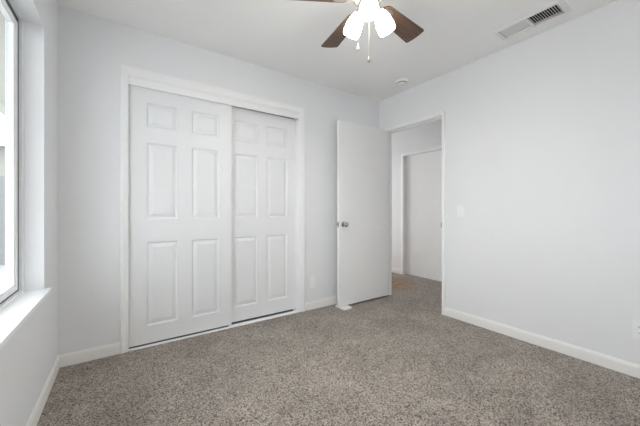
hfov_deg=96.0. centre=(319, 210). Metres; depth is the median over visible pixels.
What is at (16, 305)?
window
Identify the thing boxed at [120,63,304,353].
door frame
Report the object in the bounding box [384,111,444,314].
door frame
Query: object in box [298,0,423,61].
ceiling fan
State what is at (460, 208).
light switch
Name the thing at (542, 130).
wall
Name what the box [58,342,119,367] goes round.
baseboard
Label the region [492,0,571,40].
ceiling vent
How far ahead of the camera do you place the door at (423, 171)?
4.49 m
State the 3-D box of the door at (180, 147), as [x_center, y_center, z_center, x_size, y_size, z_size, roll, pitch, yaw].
[-1.139,0.036,2.425,0.781,2.007,0.035,0,0,-34]
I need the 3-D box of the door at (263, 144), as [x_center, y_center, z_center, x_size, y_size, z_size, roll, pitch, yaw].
[-0.583,0.036,2.860,0.753,2.007,0.035,0,0,-34]
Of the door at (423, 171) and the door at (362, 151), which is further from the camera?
the door at (423, 171)
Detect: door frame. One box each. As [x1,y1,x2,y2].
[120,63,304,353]
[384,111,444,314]
[401,145,441,274]
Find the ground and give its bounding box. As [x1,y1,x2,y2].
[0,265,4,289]
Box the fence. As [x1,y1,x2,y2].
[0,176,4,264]
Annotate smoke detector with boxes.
[396,78,407,85]
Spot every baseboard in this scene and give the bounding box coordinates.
[26,356,59,425]
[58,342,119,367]
[305,296,336,310]
[392,267,400,273]
[445,307,639,378]
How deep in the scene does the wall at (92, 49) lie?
2.10 m
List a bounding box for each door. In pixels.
[129,85,231,346]
[232,107,294,321]
[337,120,387,306]
[406,150,441,281]
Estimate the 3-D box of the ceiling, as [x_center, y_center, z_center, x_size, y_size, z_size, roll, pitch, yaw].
[0.493,-1.434,2.429,4.580,0.100,4.550,0,0,-34]
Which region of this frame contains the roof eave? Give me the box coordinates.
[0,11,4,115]
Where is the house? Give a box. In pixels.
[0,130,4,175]
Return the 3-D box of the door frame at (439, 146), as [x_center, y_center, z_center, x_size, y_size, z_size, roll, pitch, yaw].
[1.600,0.053,4.410,0.014,2.005,0.905,0,0,-34]
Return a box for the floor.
[37,272,639,425]
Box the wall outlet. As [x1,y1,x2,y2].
[632,320,639,339]
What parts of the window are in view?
sash, frame, sill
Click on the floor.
(395, 359)
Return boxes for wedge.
[335,305,351,310]
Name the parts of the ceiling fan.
blade, blade, lamp shade, lamp shade, light bulb, lamp shade, blade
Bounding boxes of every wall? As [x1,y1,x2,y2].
[0,0,57,425]
[58,5,378,354]
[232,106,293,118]
[379,0,639,364]
[392,120,441,274]
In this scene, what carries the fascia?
attached to the wall at (92, 49)
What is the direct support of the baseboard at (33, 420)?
attached to the wall at (27, 359)
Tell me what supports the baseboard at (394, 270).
attached to the wall at (428, 135)
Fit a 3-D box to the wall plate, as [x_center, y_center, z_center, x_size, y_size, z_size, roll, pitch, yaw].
[-0.082,0.769,3.087,0.072,0.116,0.008,0,0,-34]
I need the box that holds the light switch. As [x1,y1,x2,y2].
[457,205,464,216]
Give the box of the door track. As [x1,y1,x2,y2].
[129,309,298,350]
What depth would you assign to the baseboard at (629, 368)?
2.17 m
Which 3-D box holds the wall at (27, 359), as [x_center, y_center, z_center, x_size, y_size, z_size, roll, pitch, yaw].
[-1.178,-0.164,0.949,0.150,2.440,3.797,0,0,-34]
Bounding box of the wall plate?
[309,277,314,287]
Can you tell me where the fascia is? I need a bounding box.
[129,77,298,118]
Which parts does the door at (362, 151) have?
knob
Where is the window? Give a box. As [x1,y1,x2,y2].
[0,0,51,348]
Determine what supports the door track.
on the floor
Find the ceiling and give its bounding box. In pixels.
[56,0,617,101]
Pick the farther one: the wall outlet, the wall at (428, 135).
the wall at (428, 135)
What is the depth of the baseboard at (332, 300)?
3.14 m
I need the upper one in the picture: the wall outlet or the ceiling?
the ceiling

